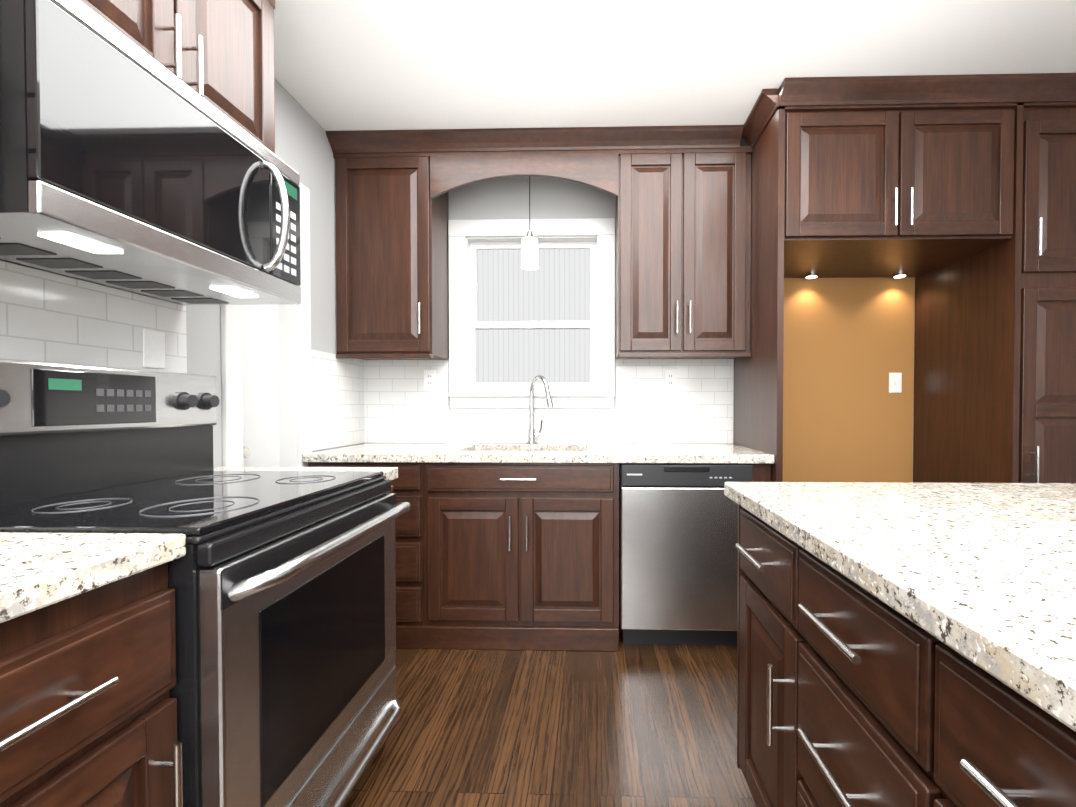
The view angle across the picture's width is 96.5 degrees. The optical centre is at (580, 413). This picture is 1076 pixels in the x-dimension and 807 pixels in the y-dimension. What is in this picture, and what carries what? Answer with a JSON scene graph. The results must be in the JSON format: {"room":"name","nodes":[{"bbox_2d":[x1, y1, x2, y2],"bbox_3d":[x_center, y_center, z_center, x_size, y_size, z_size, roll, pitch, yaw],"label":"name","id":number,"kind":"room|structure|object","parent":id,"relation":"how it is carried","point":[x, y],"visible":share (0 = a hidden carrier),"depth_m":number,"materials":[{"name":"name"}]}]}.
{"room":"kitchen","nodes":[
{"label":"kitchen","id":0,"kind":"room"},
{"bbox_2d":[0,78,363,466],"bbox_3d":[-1.416,-0.143,0.406,0.120,2.540,5.130,0,1,1],"label":"wall","id":1,"kind":"structure","parent":0,"point":[303,148],"depth_m":2.31,"materials":[{"name":"grey paint"}]},
{"bbox_2d":[80,0,274,153],"bbox_3d":[-1.174,-1.068,1.201,0.318,0.555,0.760,0,1,1],"label":"upper cabinet","id":2,"kind":"object","parent":1,"relation":"attached to","point":[218,55],"visible":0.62,"depth_m":1.31,"materials":[{"name":"brown wood"}]},
{"bbox_2d":[0,0,300,304],"bbox_3d":[-1.096,-0.568,1.207,0.475,0.431,0.748,0,1,1],"label":"microwave","id":3,"kind":"object","parent":2,"relation":"attached to","point":[127,164],"visible":1,"depth_m":1.02,"materials":[{"name":"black metal"}]},
{"bbox_2d":[0,261,364,450],"bbox_3d":[-1.343,-0.071,0.802,0.006,0.552,4.084,0,1,1],"label":"wall tiles","id":4,"kind":"structure","parent":1,"relation":"attached to","point":[49,317],"depth_m":1.34,"materials":[{"name":"white tile"}]},
{"bbox_2d":[142,329,164,368],"bbox_3d":[-1.319,-0.199,1.478,0.007,0.116,0.072,0,1,1],"label":"electrical outlet","id":5,"kind":"object","parent":4,"relation":"attached to","point":[153,349],"visible":1,"depth_m":1.47,"materials":[{"name":"white plastic"}]},
{"bbox_2d":[221,182,311,466],"bbox_3d":[-1.362,0.020,2.025,0.135,2.165,0.533,0,1,1],"label":"door frame","id":6,"kind":"structure","parent":1,"relation":"attached to","point":[266,386],"depth_m":2.14,"materials":[{"name":"white"}]},
{"bbox_2d":[342,619,755,806],"bbox_3d":[0.439,1.168,0.379,4.430,0.080,5.130,0,1,1],"label":"floor","id":7,"kind":"structure","parent":0,"point":[640,725],"depth_m":1.67,"materials":[{"name":"brown wood"}]},
{"bbox_2d":[0,562,182,806],"bbox_3d":[-1.023,0.689,0.585,0.652,0.872,0.514,0,1,1],"label":"base cabinet","id":8,"kind":"object","parent":7,"relation":"on","point":[88,711],"visible":1,"depth_m":0.67,"materials":[{"name":"brown wood"}]},
{"bbox_2d":[0,532,185,622],"bbox_3d":[-1.036,0.241,-0.204,0.658,0.040,2.078,0,1,1],"label":"countertop","id":9,"kind":"structure","parent":8,"relation":"on","point":[39,570],"depth_m":0.70,"materials":[{"name":"stone"}]},
{"bbox_2d":[0,359,410,806],"bbox_3d":[-0.940,0.497,1.219,0.787,1.235,0.754,0,1,1],"label":"range","id":10,"kind":"object","parent":7,"relation":"on","point":[283,585],"visible":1,"depth_m":1.09,"materials":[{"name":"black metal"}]},
{"bbox_2d":[308,462,463,648],"bbox_3d":[-0.996,0.659,2.540,0.566,0.872,0.622,0,1,1],"label":"base cabinet","id":11,"kind":"object","parent":7,"relation":"on","point":[429,537],"depth_m":2.23,"materials":[{"name":"brown wood"}]},
{"bbox_2d":[303,443,773,463],"bbox_3d":[-0.200,0.200,2.501,2.161,0.040,0.638,0,1,1],"label":"countertop","id":12,"kind":"structure","parent":11,"relation":"on","point":[532,453],"depth_m":2.22,"materials":[{"name":"stone"}]},
{"bbox_2d":[527,375,553,443],"bbox_3d":[-0.232,-0.021,2.696,0.171,0.394,0.205,0,1,1],"label":"faucet","id":13,"kind":"object","parent":12,"relation":"on","point":[532,433],"visible":0.96,"depth_m":2.75,"materials":[{"name":"silver metal"}]},
{"bbox_2d":[619,463,752,644],"bbox_3d":[0.490,0.662,2.488,0.598,0.868,0.612,0,1,1],"label":"dishwasher","id":14,"kind":"object","parent":7,"relation":"on","point":[678,554],"visible":0.94,"depth_m":2.19,"materials":[{"name":"grey metal"}]},
{"bbox_2d":[735,504,770,806],"bbox_3d":[0.911,0.680,1.150,0.954,0.872,0.393,0,1,1],"label":"base cabinet","id":15,"kind":"object","parent":7,"relation":"on","point":[753,545],"depth_m":1.21,"materials":[{"name":"brown wood"}]},
{"bbox_2d":[771,527,906,806],"bbox_3d":[0.902,0.685,0.795,0.954,0.872,0.443,0,1,1],"label":"base cabinet","id":16,"kind":"object","parent":7,"relation":"on","point":[850,693],"depth_m":0.81,"materials":[{"name":"brown wood"}]},
{"bbox_2d":[903,618,1075,806],"bbox_3d":[0.892,0.692,0.384,0.954,0.872,0.380,0,1,1],"label":"base cabinet","id":17,"kind":"object","parent":7,"relation":"on","point":[973,740],"depth_m":0.51,"materials":[{"name":"brown wood"}]},
{"bbox_2d":[724,482,1075,731],"bbox_3d":[0.897,0.234,0.288,1.020,0.040,2.180,0,1,1],"label":"countertop","id":18,"kind":"structure","parent":17,"relation":"on","point":[982,576],"depth_m":0.71,"materials":[{"name":"stone"}]},
{"bbox_2d":[1018,107,1075,482],"bbox_3d":[2.252,-0.127,2.407,0.618,2.448,0.696,0,1,1],"label":"pantry cabinet","id":19,"kind":"object","parent":7,"relation":"on","point":[1047,428],"visible":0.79,"depth_m":2.10,"materials":[{"name":"brown wood"}]},
{"bbox_3d":[-0.998,0.672,1.672,0.648,0.872,0.133,0,1,1],"label":"cabinet","id":20,"kind":"object","parent":7,"relation":"on","visible":0},
{"bbox_2d":[214,467,397,479],"bbox_3d":[-0.990,0.213,1.665,0.663,0.040,0.133,0,1,1],"label":"countertop","id":21,"kind":"structure","parent":20,"relation":"on","point":[390,473],"depth_m":1.67,"materials":[{"name":"stone"}]},
{"bbox_2d":[364,176,914,443],"bbox_3d":[0.652,-0.180,2.859,4.130,2.540,0.120,0,1,1],"label":"wall","id":22,"kind":"structure","parent":0,"point":[508,198],"depth_m":2.81,"materials":[{"name":"grey paint"}]},
{"bbox_2d":[330,133,449,359],"bbox_3d":[-1.040,-0.881,2.670,0.510,1.128,0.318,0,1,1],"label":"upper cabinet","id":23,"kind":"object","parent":22,"relation":"attached to","point":[392,207],"depth_m":2.51,"materials":[{"name":"brown wood"}]},
{"bbox_2d":[448,218,614,408],"bbox_3d":[-0.288,-0.584,2.861,0.977,1.107,0.150,0,1,1],"label":"window","id":24,"kind":"structure","parent":22,"relation":"in","point":[467,239],"depth_m":2.81,"materials":[{"name":"white wood"}]},
{"bbox_2d":[364,359,733,443],"bbox_3d":[-0.200,-0.072,2.819,2.177,0.493,0.006,0,1,1],"label":"wall tile","id":25,"kind":"structure","parent":22,"relation":"attached to","point":[401,405],"depth_m":2.81,"materials":[{"name":"white tile"}]},
{"bbox_2d":[424,370,435,389],"bbox_3d":[-0.894,-0.200,2.828,0.072,0.116,0.008,0,1,1],"label":"electrical outlet","id":26,"kind":"object","parent":25,"relation":"attached to","point":[429,379],"visible":1,"depth_m":2.83,"materials":[{"name":"white plastic"}]},
{"bbox_2d":[664,370,676,389],"bbox_3d":[0.521,-0.199,2.792,0.072,0.116,0.008,0,1,1],"label":"electrical outlet","id":27,"kind":"object","parent":25,"relation":"attached to","point":[670,379],"visible":1,"depth_m":2.79,"materials":[{"name":"white plastic"}]},
{"bbox_2d":[614,129,752,358],"bbox_3d":[0.541,-0.881,2.630,0.686,1.128,0.318,0,1,1],"label":"upper cabinet","id":28,"kind":"object","parent":22,"relation":"attached to","point":[682,194],"depth_m":2.47,"materials":[{"name":"brown wood"}]},
{"bbox_2d":[783,277,914,482],"bbox_3d":[1.421,0.153,2.782,1.001,1.876,0.004,0,1,1],"label":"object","id":29,"kind":"structure","parent":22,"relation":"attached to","point":[848,345],"depth_m":2.77,"materials":[{"name":"brown paint"}]},
{"bbox_2d":[889,373,901,392],"bbox_3d":[1.815,-0.179,2.759,0.072,0.116,0.012,0,1,1],"label":"light switch","id":30,"kind":"object","parent":29,"relation":"attached to","point":[895,382],"visible":1,"depth_m":2.76,"materials":[{"name":"white plastic"}]},
{"bbox_2d":[747,77,1025,280],"bbox_3d":[1.413,-1.111,2.433,1.005,0.661,0.656,0,1,1],"label":"upper cabinet","id":31,"kind":"object","parent":22,"relation":"attached to","point":[919,178],"depth_m":2.11,"materials":[{"name":"brown wood"}]},
{"bbox_2d":[805,273,818,278],"bbox_3d":[1.304,-0.777,2.703,0.070,0.014,0.070,0,1,1],"label":"puck light","id":32,"kind":"object","parent":31,"relation":"attached to","point":[811,275],"visible":1,"depth_m":2.68,"materials":[{"name":"silver metal"}]},
{"bbox_2d":[892,273,906,277],"bbox_3d":[1.793,-0.777,2.691,0.070,0.014,0.070,0,1,1],"label":"puck light","id":33,"kind":"object","parent":31,"relation":"attached to","point":[899,275],"visible":0.98,"depth_m":2.67,"materials":[{"name":"silver metal"}]},
{"bbox_2d":[274,0,1075,145],"bbox_3d":[0.589,-1.462,0.335,4.130,0.100,5.130,0,1,1],"label":"ceiling","id":34,"kind":"structure","parent":0,"point":[348,65],"depth_m":1.90,"materials":[{"name":"white paint"}]},
{"bbox_2d":[521,176,538,269],"bbox_3d":[-0.287,-1.133,2.678,0.100,0.630,0.100,0,1,1],"label":"pendant light","id":35,"kind":"object","parent":34,"relation":"hanging from","point":[529,252],"visible":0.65,"depth_m":2.65,"materials":[{"name":"white plastic"}]},
{"label":"outside","id":36,"kind":"structure","parent":0,"visible":0},
{"bbox_2d":[476,249,589,382],"bbox_3d":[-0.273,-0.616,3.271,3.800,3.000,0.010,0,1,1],"label":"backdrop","id":37,"kind":"structure","parent":36,"point":[555,286],"depth_m":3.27,"materials":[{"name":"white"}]}
]}

